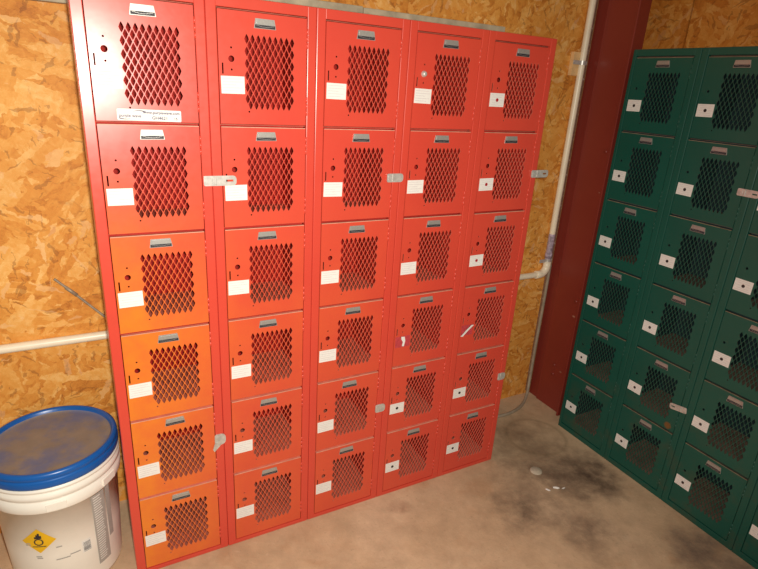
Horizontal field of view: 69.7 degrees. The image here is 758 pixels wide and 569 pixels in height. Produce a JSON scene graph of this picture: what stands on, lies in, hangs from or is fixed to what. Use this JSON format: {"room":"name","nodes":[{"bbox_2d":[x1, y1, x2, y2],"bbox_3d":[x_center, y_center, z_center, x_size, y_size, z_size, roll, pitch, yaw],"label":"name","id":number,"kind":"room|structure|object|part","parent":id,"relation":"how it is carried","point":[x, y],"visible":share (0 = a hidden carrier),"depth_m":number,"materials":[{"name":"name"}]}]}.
{"room":"changing room","nodes":[
{"label":"changing room","id":0,"kind":"room"},
{"bbox_2d":[0,0,598,532],"bbox_3d":[-0.551,-0.580,1.919,4.550,3.000,0.012,-7,23,-27],"label":"wall","id":1,"kind":"structure","parent":0,"point":[47,230],"depth_m":1.84,"materials":[{"name":"brown wood"}]},
{"bbox_2d":[53,278,105,318],"bbox_3d":[-1.021,0.061,1.892,0.172,0.195,0.014,-7,23,-27],"label":"rod","id":2,"kind":"object","parent":1,"relation":"attached to","point":[67,288],"visible":0.78,"depth_m":1.87,"materials":[{"name":"grey metal"}]},
{"bbox_2d":[30,0,504,31],"bbox_3d":[-0.603,-0.901,1.729,2.555,0.102,0.038,-7,23,-27],"label":"board","id":3,"kind":"object","parent":1,"relation":"attached to","point":[312,3],"visible":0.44,"depth_m":2.01,"materials":[{"name":"wood"}]},
{"bbox_2d":[0,0,596,353],"bbox_3d":[-0.749,-0.885,1.648,3.920,2.265,0.041,-7,23,-27],"label":"pipe","id":4,"kind":"object","parent":1,"relation":"attached to","point":[100,335],"visible":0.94,"depth_m":2.57,"materials":[{"name":"beige plastic"}]},
{"bbox_2d":[539,258,551,262],"bbox_3d":[0.886,-0.124,2.881,0.090,0.018,0.017,-7,23,-27],"label":"strap","id":5,"kind":"object","parent":4,"relation":"attached to","point":[543,260],"visible":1,"depth_m":2.88,"materials":[{"name":"metal"}]},
{"bbox_2d":[573,60,586,64],"bbox_3d":[0.945,-1.038,2.547,0.090,0.018,0.017,-7,23,-27],"label":"strap","id":6,"kind":"object","parent":4,"relation":"attached to","point":[578,62],"visible":1,"depth_m":2.54,"materials":[{"name":"metal"}]},
{"bbox_2d":[525,0,598,389],"bbox_3d":[0.962,-0.776,2.694,0.024,2.980,0.012,-7,23,-27],"label":"pipe","id":7,"kind":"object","parent":1,"relation":"attached to","point":[597,1],"depth_m":2.77,"materials":[{"name":"white metal"}]},
{"bbox_2d":[568,52,580,75],"bbox_3d":[0.917,-1.037,2.557,0.042,0.103,0.020,-7,23,-27],"label":"wood block","id":8,"kind":"object","parent":1,"relation":"attached to","point":[573,68],"visible":1,"depth_m":2.55,"materials":[{"name":"brown wood"}]},
{"bbox_2d":[0,392,754,568],"bbox_3d":[0.171,1.436,1.025,4.550,0.080,3.750,-7,23,-27],"label":"floor","id":9,"kind":"structure","parent":0,"point":[494,513],"depth_m":2.20,"materials":[{"name":"concrete"}]},
{"bbox_2d":[0,405,121,568],"bbox_3d":[-1.087,0.736,1.863,0.394,0.506,0.395,-7,23,-27],"label":"plastic bucket","id":10,"kind":"object","parent":9,"relation":"on","point":[60,505],"visible":1,"depth_m":1.74,"materials":[{"name":"plastic"}]},
{"bbox_3d":[-1.074,0.522,1.785,0.394,0.050,0.394,-7,23,-27],"label":"lid","id":11,"kind":"part","parent":10,"relation":"part of","materials":[{"name":"blue plastic"}]},
{"bbox_2d":[67,0,556,568],"bbox_3d":[-0.139,0.008,2.070,1.619,1.845,0.316,-7,23,-27],"label":"lockers","id":12,"kind":"object","parent":9,"relation":"on","point":[311,223],"visible":1,"depth_m":1.85,"materials":[{"name":"red metal"}]},
{"bbox_3d":[-0.602,-0.571,1.398,0.252,0.292,0.014,-7,23,-27],"label":"door","id":13,"kind":"part","parent":12,"relation":"part of","materials":[{"name":"red metal"}]},
{"bbox_3d":[-0.588,-0.681,1.352,0.062,0.025,0.004,-7,23,-27],"label":"number plate","id":14,"kind":"part","parent":12,"relation":"part of","materials":[{"name":"metal"}]},
{"bbox_3d":[-0.651,0.124,1.659,0.312,1.845,0.032,-7,23,-27],"label":"frame","id":15,"kind":"part","parent":12,"relation":"part of","materials":[{"name":"red metal"}]},
{"bbox_3d":[-0.620,-0.289,1.501,0.252,0.292,0.014,-7,23,-27],"label":"door","id":16,"kind":"part","parent":12,"relation":"part of","materials":[{"name":"red metal"}]},
{"bbox_3d":[-0.606,-0.401,1.455,0.062,0.025,0.004,-7,23,-27],"label":"number plate","id":17,"kind":"part","parent":12,"relation":"part of","materials":[{"name":"metal"}]},
{"bbox_3d":[-0.638,-0.008,1.604,0.252,0.292,0.014,-7,23,-27],"label":"door","id":18,"kind":"part","parent":12,"relation":"part of","materials":[{"name":"orange metal"}]},
{"bbox_3d":[-0.624,-0.119,1.558,0.062,0.025,0.004,-7,23,-27],"label":"number plate","id":19,"kind":"part","parent":12,"relation":"part of","materials":[{"name":"metal"}]},
{"bbox_3d":[-0.657,0.273,1.706,0.252,0.292,0.014,-7,23,-27],"label":"door","id":20,"kind":"part","parent":12,"relation":"part of","materials":[{"name":"orange metal"}]},
{"bbox_3d":[-0.643,0.164,1.661,0.062,0.025,0.004,-7,23,-27],"label":"number plate","id":21,"kind":"part","parent":12,"relation":"part of","materials":[{"name":"metal"}]},
{"bbox_3d":[-0.675,0.554,1.809,0.252,0.292,0.014,-7,23,-27],"label":"door","id":22,"kind":"part","parent":12,"relation":"part of","materials":[{"name":"orange metal"}]},
{"bbox_3d":[-0.660,0.442,1.763,0.062,0.025,0.004,-7,23,-27],"label":"number plate","id":23,"kind":"part","parent":12,"relation":"part of","materials":[{"name":"metal"}]},
{"bbox_3d":[-0.693,0.836,1.912,0.252,0.292,0.014,-7,23,-27],"label":"door","id":24,"kind":"part","parent":12,"relation":"part of","materials":[{"name":"orange metal"}]},
{"bbox_3d":[-0.679,0.726,1.866,0.062,0.025,0.004,-7,23,-27],"label":"number plate","id":25,"kind":"part","parent":12,"relation":"part of","materials":[{"name":"metal"}]},
{"bbox_3d":[-0.376,0.090,1.803,0.311,1.845,0.032,-7,23,-27],"label":"frame","id":26,"kind":"part","parent":12,"relation":"part of","materials":[{"name":"red metal"}]},
{"bbox_3d":[-0.327,-0.605,1.542,0.252,0.292,0.014,-7,23,-27],"label":"door","id":27,"kind":"part","parent":12,"relation":"part of","materials":[{"name":"red metal"}]},
{"bbox_3d":[-0.345,-0.324,1.645,0.252,0.292,0.014,-7,23,-27],"label":"door","id":28,"kind":"part","parent":12,"relation":"part of","materials":[{"name":"red metal"}]},
{"bbox_3d":[-0.363,-0.043,1.748,0.252,0.292,0.014,-7,23,-27],"label":"door","id":29,"kind":"part","parent":12,"relation":"part of","materials":[{"name":"red metal"}]},
{"bbox_3d":[-0.313,-0.716,1.496,0.062,0.025,0.004,-7,23,-27],"label":"number plate","id":30,"kind":"part","parent":12,"relation":"part of","materials":[{"name":"metal"}]},
{"bbox_3d":[-0.382,0.238,1.850,0.252,0.292,0.014,-7,23,-27],"label":"door","id":31,"kind":"part","parent":12,"relation":"part of","materials":[{"name":"red metal"}]},
{"bbox_3d":[-0.400,0.520,1.953,0.252,0.292,0.014,-7,23,-27],"label":"door","id":32,"kind":"part","parent":12,"relation":"part of","materials":[{"name":"red metal"}]},
{"bbox_3d":[-0.331,-0.434,1.599,0.062,0.025,0.004,-7,23,-27],"label":"number plate","id":33,"kind":"part","parent":12,"relation":"part of","materials":[{"name":"metal"}]},
{"bbox_3d":[-0.349,-0.153,1.701,0.062,0.025,0.004,-7,23,-27],"label":"number plate","id":34,"kind":"part","parent":12,"relation":"part of","materials":[{"name":"metal"}]},
{"bbox_3d":[-0.418,0.801,2.056,0.252,0.292,0.014,-7,23,-27],"label":"door","id":35,"kind":"part","parent":12,"relation":"part of","materials":[{"name":"red metal"}]},
{"bbox_3d":[-0.367,0.129,1.804,0.062,0.025,0.004,-7,23,-27],"label":"number plate","id":36,"kind":"part","parent":12,"relation":"part of","materials":[{"name":"metal"}]},
{"bbox_3d":[-0.386,0.411,1.907,0.062,0.025,0.004,-7,22,-28],"label":"number plate","id":37,"kind":"part","parent":12,"relation":"part of","materials":[{"name":"metal"}]},
{"bbox_3d":[-0.404,0.691,2.010,0.062,0.025,0.004,-7,23,-27],"label":"number plate","id":38,"kind":"part","parent":12,"relation":"part of","materials":[{"name":"metal"}]},
{"bbox_3d":[-0.143,0.766,2.200,0.252,0.292,0.014,-7,23,-27],"label":"door","id":39,"kind":"part","parent":12,"relation":"part of","materials":[{"name":"red metal"}]},
{"bbox_3d":[-0.128,0.655,2.153,0.062,0.025,0.004,-7,23,-27],"label":"number plate","id":40,"kind":"part","parent":12,"relation":"part of","materials":[{"name":"metal"}]},
{"bbox_3d":[-0.125,0.485,2.097,0.252,0.292,0.014,-7,23,-27],"label":"door","id":41,"kind":"part","parent":12,"relation":"part of","materials":[{"name":"red metal"}]},
{"bbox_3d":[-0.111,0.375,2.051,0.062,0.025,0.004,-7,23,-27],"label":"number plate","id":42,"kind":"part","parent":12,"relation":"part of","materials":[{"name":"metal"}]},
{"bbox_3d":[-0.106,0.204,1.994,0.252,0.292,0.014,-7,23,-27],"label":"door","id":43,"kind":"part","parent":12,"relation":"part of","materials":[{"name":"red metal"}]},
{"bbox_3d":[-0.093,0.093,1.948,0.062,0.025,0.004,-7,23,-27],"label":"number plate","id":44,"kind":"part","parent":12,"relation":"part of","materials":[{"name":"metal"}]},
{"bbox_3d":[-0.088,-0.078,1.891,0.252,0.292,0.014,-7,23,-27],"label":"door","id":45,"kind":"part","parent":12,"relation":"part of","materials":[{"name":"red metal"}]},
{"bbox_3d":[-0.074,-0.188,1.845,0.062,0.025,0.004,-7,23,-27],"label":"number plate","id":46,"kind":"part","parent":12,"relation":"part of","materials":[{"name":"metal"}]},
{"bbox_3d":[-0.070,-0.359,1.788,0.252,0.292,0.014,-7,23,-27],"label":"door","id":47,"kind":"part","parent":12,"relation":"part of","materials":[{"name":"red metal"}]},
{"bbox_3d":[-0.101,0.055,1.947,0.311,1.845,0.032,-7,23,-27],"label":"frame","id":48,"kind":"part","parent":12,"relation":"part of","materials":[{"name":"red metal"}]},
{"bbox_3d":[-0.056,-0.469,1.742,0.062,0.025,0.004,-7,23,-27],"label":"number plate","id":49,"kind":"part","parent":12,"relation":"part of","materials":[{"name":"metal"}]},
{"bbox_3d":[-0.052,-0.640,1.686,0.252,0.292,0.014,-7,23,-27],"label":"door","id":50,"kind":"part","parent":12,"relation":"part of","materials":[{"name":"red metal"}]},
{"bbox_3d":[-0.038,-0.751,1.640,0.062,0.025,0.004,-7,23,-27],"label":"number plate","id":51,"kind":"part","parent":12,"relation":"part of","materials":[{"name":"metal"}]},
{"bbox_3d":[0.132,0.731,2.343,0.252,0.292,0.014,-7,23,-27],"label":"door","id":52,"kind":"part","parent":12,"relation":"part of","materials":[{"name":"red metal"}]},
{"bbox_3d":[0.146,0.621,2.297,0.062,0.025,0.004,-7,23,-27],"label":"number plate","id":53,"kind":"part","parent":12,"relation":"part of","materials":[{"name":"metal"}]},
{"bbox_3d":[0.150,0.450,2.240,0.252,0.292,0.014,-7,23,-27],"label":"door","id":54,"kind":"part","parent":12,"relation":"part of","materials":[{"name":"red metal"}]},
{"bbox_3d":[0.165,0.340,2.194,0.062,0.025,0.004,-7,23,-27],"label":"number plate","id":55,"kind":"part","parent":12,"relation":"part of","materials":[{"name":"metal"}]},
{"bbox_3d":[0.169,0.169,2.138,0.252,0.292,0.014,-7,23,-27],"label":"door","id":56,"kind":"part","parent":12,"relation":"part of","materials":[{"name":"red metal"}]},
{"bbox_3d":[0.149,-0.685,1.770,0.021,0.021,0.011,-7,23,-27],"label":"lock knob","id":57,"kind":"part","parent":12,"relation":"part of","materials":[{"name":"metal"}]},
{"bbox_3d":[0.183,0.059,2.092,0.062,0.025,0.004,-7,23,-27],"label":"number plate","id":58,"kind":"part","parent":12,"relation":"part of","materials":[{"name":"metal"}]},
{"bbox_3d":[0.187,-0.112,2.035,0.252,0.292,0.014,-7,23,-27],"label":"door","id":59,"kind":"part","parent":12,"relation":"part of","materials":[{"name":"red metal"}]},
{"bbox_3d":[0.174,0.020,2.091,0.311,1.845,0.032,-7,23,-27],"label":"frame","id":60,"kind":"part","parent":12,"relation":"part of","materials":[{"name":"red metal"}]},
{"bbox_3d":[0.200,-0.222,1.989,0.062,0.025,0.004,-7,23,-27],"label":"number plate","id":61,"kind":"part","parent":12,"relation":"part of","materials":[{"name":"metal"}]},
{"bbox_3d":[0.205,-0.394,1.932,0.252,0.292,0.014,-7,23,-27],"label":"door","id":62,"kind":"part","parent":12,"relation":"part of","materials":[{"name":"red metal"}]},
{"bbox_3d":[0.219,-0.503,1.886,0.062,0.025,0.004,-7,23,-27],"label":"number plate","id":63,"kind":"part","parent":12,"relation":"part of","materials":[{"name":"metal"}]},
{"bbox_3d":[0.223,-0.675,1.830,0.252,0.292,0.014,-7,23,-27],"label":"door","id":64,"kind":"part","parent":12,"relation":"part of","materials":[{"name":"red metal"}]},
{"bbox_3d":[0.237,-0.787,1.783,0.062,0.025,0.004,-7,23,-27],"label":"number plate","id":65,"kind":"part","parent":12,"relation":"part of","materials":[{"name":"metal"}]},
{"bbox_3d":[0.407,0.697,2.487,0.252,0.292,0.014,-7,23,-27],"label":"door","id":66,"kind":"part","parent":12,"relation":"part of","materials":[{"name":"red metal"}]},
{"bbox_3d":[0.421,0.588,2.441,0.062,0.025,0.004,-7,23,-27],"label":"number plate","id":67,"kind":"part","parent":12,"relation":"part of","materials":[{"name":"metal"}]},
{"bbox_3d":[0.425,0.415,2.384,0.252,0.292,0.014,-7,23,-27],"label":"door","id":68,"kind":"part","parent":12,"relation":"part of","materials":[{"name":"red metal"}]},
{"bbox_3d":[0.440,0.304,2.338,0.062,0.025,0.004,-7,23,-27],"label":"number plate","id":69,"kind":"part","parent":12,"relation":"part of","materials":[{"name":"metal"}]},
{"bbox_3d":[0.444,0.134,2.282,0.252,0.292,0.014,-7,23,-27],"label":"door","id":70,"kind":"part","parent":12,"relation":"part of","materials":[{"name":"red metal"}]},
{"bbox_3d":[0.458,0.023,2.236,0.062,0.025,0.004,-7,23,-27],"label":"number plate","id":71,"kind":"part","parent":12,"relation":"part of","materials":[{"name":"metal"}]},
{"bbox_3d":[0.462,-0.147,2.179,0.252,0.292,0.014,-7,23,-27],"label":"door","id":72,"kind":"part","parent":12,"relation":"part of","materials":[{"name":"red metal"}]},
{"bbox_3d":[0.449,-0.015,2.234,0.311,1.845,0.032,-7,23,-27],"label":"frame","id":73,"kind":"part","parent":12,"relation":"part of","materials":[{"name":"red metal"}]},
{"bbox_3d":[0.476,-0.258,2.133,0.062,0.025,0.004,-7,23,-27],"label":"number plate","id":74,"kind":"part","parent":12,"relation":"part of","materials":[{"name":"metal"}]},
{"bbox_3d":[0.480,-0.428,2.076,0.252,0.292,0.014,-7,23,-27],"label":"door","id":75,"kind":"part","parent":12,"relation":"part of","materials":[{"name":"red metal"}]},
{"bbox_3d":[0.494,-0.540,2.030,0.062,0.025,0.004,-7,23,-27],"label":"number plate","id":76,"kind":"part","parent":12,"relation":"part of","materials":[{"name":"metal"}]},
{"bbox_3d":[0.498,-0.710,1.973,0.252,0.292,0.014,-7,23,-27],"label":"door","id":77,"kind":"part","parent":12,"relation":"part of","materials":[{"name":"red metal"}]},
{"bbox_3d":[0.512,-0.820,1.927,0.062,0.025,0.004,-7,23,-27],"label":"number plate","id":78,"kind":"part","parent":12,"relation":"part of","materials":[{"name":"metal"}]},
{"bbox_2d":[498,264,551,417],"bbox_3d":[0.711,0.322,2.884,0.540,0.800,0.114,-10,24,-33],"label":"hose","id":79,"kind":"object","parent":9,"relation":"on","point":[548,273],"visible":0.83,"depth_m":3.04,"materials":[{"name":"white plastic"}]},
{"bbox_2d":[530,467,541,474],"bbox_3d":[0.735,0.870,2.547,0.056,0.007,0.056,-7,23,-27],"label":"puck","id":80,"kind":"object","parent":9,"relation":"on","point":[535,470],"visible":1,"depth_m":2.54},
{"bbox_2d":[529,0,651,415],"bbox_3d":[1.042,-0.728,2.604,0.071,3.000,0.259,-7,23,-27],"label":"steel column","id":81,"kind":"structure","parent":9,"relation":"on","point":[620,26],"depth_m":2.68,"materials":[{"name":"red metal"}]},
{"bbox_2d":[558,46,757,568],"bbox_3d":[1.436,0.071,2.160,0.305,1.854,1.243,-7,23,-27],"label":"lockers","id":82,"kind":"object","parent":9,"relation":"on","point":[662,383],"visible":1,"depth_m":2.27,"materials":[{"name":"green metal"}]},
{"bbox_3d":[1.046,0.634,2.744,0.014,0.292,0.254,-7,23,-27],"label":"door","id":83,"kind":"part","parent":82,"relation":"part of","materials":[{"name":"green metal"}]},
{"bbox_3d":[1.048,0.524,2.697,0.004,0.025,0.062,-7,23,-27],"label":"number plate","id":84,"kind":"part","parent":82,"relation":"part of","materials":[{"name":"metal"}]},
{"bbox_3d":[1.064,0.352,2.641,0.014,0.292,0.254,-7,23,-27],"label":"door","id":85,"kind":"part","parent":82,"relation":"part of","materials":[{"name":"green metal"}]},
{"bbox_3d":[1.066,0.241,2.594,0.004,0.025,0.062,-7,23,-27],"label":"number plate","id":86,"kind":"part","parent":82,"relation":"part of","materials":[{"name":"metal"}]},
{"bbox_3d":[1.082,0.071,2.539,0.014,0.292,0.254,-7,23,-27],"label":"door","id":87,"kind":"part","parent":82,"relation":"part of","materials":[{"name":"green metal"}]},
{"bbox_3d":[1.084,-0.040,2.491,0.004,0.025,0.062,-7,23,-27],"label":"number plate","id":88,"kind":"part","parent":82,"relation":"part of","materials":[{"name":"metal"}]},
{"bbox_3d":[1.100,-0.210,2.436,0.014,0.292,0.254,-7,23,-27],"label":"door","id":89,"kind":"part","parent":82,"relation":"part of","materials":[{"name":"green metal"}]},
{"bbox_3d":[1.102,-0.320,2.388,0.004,0.025,0.062,-7,23,-27],"label":"number plate","id":90,"kind":"part","parent":82,"relation":"part of","materials":[{"name":"metal"}]},
{"bbox_3d":[1.101,-0.070,2.486,0.032,1.854,0.300,-7,23,-27],"label":"frame","id":91,"kind":"part","parent":82,"relation":"part of","materials":[{"name":"green metal"}]},
{"bbox_3d":[1.193,0.737,2.487,0.014,0.292,0.254,-7,23,-27],"label":"door","id":92,"kind":"part","parent":82,"relation":"part of","materials":[{"name":"green metal"}]},
{"bbox_3d":[1.118,-0.491,2.333,0.014,0.292,0.254,-7,23,-27],"label":"door","id":93,"kind":"part","parent":82,"relation":"part of","materials":[{"name":"green metal"}]},
{"bbox_3d":[1.195,0.627,2.440,0.004,0.025,0.062,-7,23,-27],"label":"number plate","id":94,"kind":"part","parent":82,"relation":"part of","materials":[{"name":"metal"}]},
{"bbox_3d":[1.121,-0.603,2.285,0.004,0.025,0.062,-7,23,-27],"label":"number plate","id":95,"kind":"part","parent":82,"relation":"part of","materials":[{"name":"metal"}]},
{"bbox_3d":[1.212,0.456,2.384,0.014,0.292,0.254,-7,23,-27],"label":"door","id":96,"kind":"part","parent":82,"relation":"part of","materials":[{"name":"green metal"}]},
{"bbox_3d":[1.137,-0.773,2.230,0.014,0.292,0.254,-7,23,-27],"label":"door","id":97,"kind":"part","parent":82,"relation":"part of","materials":[{"name":"green metal"}]},
{"bbox_3d":[1.213,0.345,2.337,0.004,0.025,0.062,-7,23,-27],"label":"number plate","id":98,"kind":"part","parent":82,"relation":"part of","materials":[{"name":"metal"}]},
{"bbox_3d":[1.139,-0.884,2.182,0.004,0.025,0.062,-7,23,-27],"label":"number plate","id":99,"kind":"part","parent":82,"relation":"part of","materials":[{"name":"metal"}]},
{"bbox_3d":[1.230,0.174,2.282,0.014,0.292,0.254,-7,23,-27],"label":"door","id":100,"kind":"part","parent":82,"relation":"part of","materials":[{"name":"green metal"}]},
{"bbox_3d":[1.232,0.064,2.234,0.004,0.025,0.062,-7,23,-27],"label":"number plate","id":101,"kind":"part","parent":82,"relation":"part of","materials":[{"name":"metal"}]},
{"bbox_3d":[1.245,0.032,2.234,0.032,1.854,0.312,-7,23,-27],"label":"frame","id":102,"kind":"part","parent":82,"relation":"part of","materials":[{"name":"green metal"}]},
{"bbox_3d":[1.248,-0.107,2.179,0.014,0.292,0.254,-7,23,-27],"label":"door","id":103,"kind":"part","parent":82,"relation":"part of","materials":[{"name":"green metal"}]},
{"bbox_3d":[1.249,-0.216,2.132,0.004,0.025,0.062,-7,23,-27],"label":"number plate","id":104,"kind":"part","parent":82,"relation":"part of","materials":[{"name":"metal"}]},
{"bbox_3d":[1.341,0.840,2.230,0.014,0.292,0.254,-7,23,-27],"label":"door","id":105,"kind":"part","parent":82,"relation":"part of","materials":[{"name":"green metal"}]},
{"bbox_3d":[1.393,0.135,1.977,0.032,1.854,0.312,-7,23,-27],"label":"frame","id":106,"kind":"part","parent":82,"relation":"part of","materials":[{"name":"green metal"}]},
{"bbox_3d":[1.342,0.731,2.183,0.004,0.025,0.062,-7,23,-27],"label":"number plate","id":107,"kind":"part","parent":82,"relation":"part of","materials":[{"name":"metal"}]},
{"bbox_3d":[1.266,-0.388,2.076,0.014,0.292,0.254,-7,23,-27],"label":"door","id":108,"kind":"part","parent":82,"relation":"part of","materials":[{"name":"green metal"}]},
{"bbox_3d":[1.268,-0.498,2.028,0.004,0.025,0.062,-7,23,-27],"label":"number plate","id":109,"kind":"part","parent":82,"relation":"part of","materials":[{"name":"metal"}]},
{"bbox_3d":[1.359,0.559,2.127,0.014,0.292,0.254,-7,23,-27],"label":"door","id":110,"kind":"part","parent":82,"relation":"part of","materials":[{"name":"green metal"}]},
{"bbox_3d":[1.284,-0.669,1.973,0.014,0.292,0.254,-7,23,-27],"label":"door","id":111,"kind":"part","parent":82,"relation":"part of","materials":[{"name":"green metal"}]},
{"bbox_3d":[1.377,0.278,2.025,0.014,0.292,0.254,-7,23,-27],"label":"door","id":112,"kind":"part","parent":82,"relation":"part of","materials":[{"name":"green metal"}]},
{"bbox_3d":[1.361,0.448,2.079,0.004,0.025,0.062,-7,23,-27],"label":"number plate","id":113,"kind":"part","parent":82,"relation":"part of","materials":[{"name":"metal"}]},
{"bbox_3d":[1.395,-0.003,1.922,0.014,0.292,0.254,-7,23,-27],"label":"door","id":114,"kind":"part","parent":82,"relation":"part of","materials":[{"name":"green metal"}]},
{"bbox_3d":[1.286,-0.781,1.925,0.004,0.025,0.062,-7,23,-27],"label":"number plate","id":115,"kind":"part","parent":82,"relation":"part of","materials":[{"name":"metal"}]},
{"bbox_3d":[1.540,0.239,1.720,0.032,1.854,0.312,-7,23,-27],"label":"frame","id":116,"kind":"part","parent":82,"relation":"part of","materials":[{"name":"green metal"}]},
{"bbox_3d":[1.488,0.944,1.973,0.014,0.292,0.254,-7,23,-27],"label":"door","id":117,"kind":"part","parent":82,"relation":"part of","materials":[{"name":"green metal"}]},
{"bbox_3d":[1.379,0.169,1.978,0.004,0.025,0.062,-7,23,-27],"label":"number plate","id":118,"kind":"part","parent":82,"relation":"part of","materials":[{"name":"metal"}]},
{"bbox_3d":[1.413,-0.285,1.819,0.014,0.292,0.254,-7,23,-27],"label":"door","id":119,"kind":"part","parent":82,"relation":"part of","materials":[{"name":"green metal"}]},
{"bbox_2d":[642,0,757,48],"bbox_3d":[2.025,-0.203,1.340,0.020,3.000,3.605,-7,23,-27],"label":"wall","id":120,"kind":"structure","parent":0,"point":[671,24],"depth_m":2.33,"materials":[{"name":"brown wood"}]}
]}

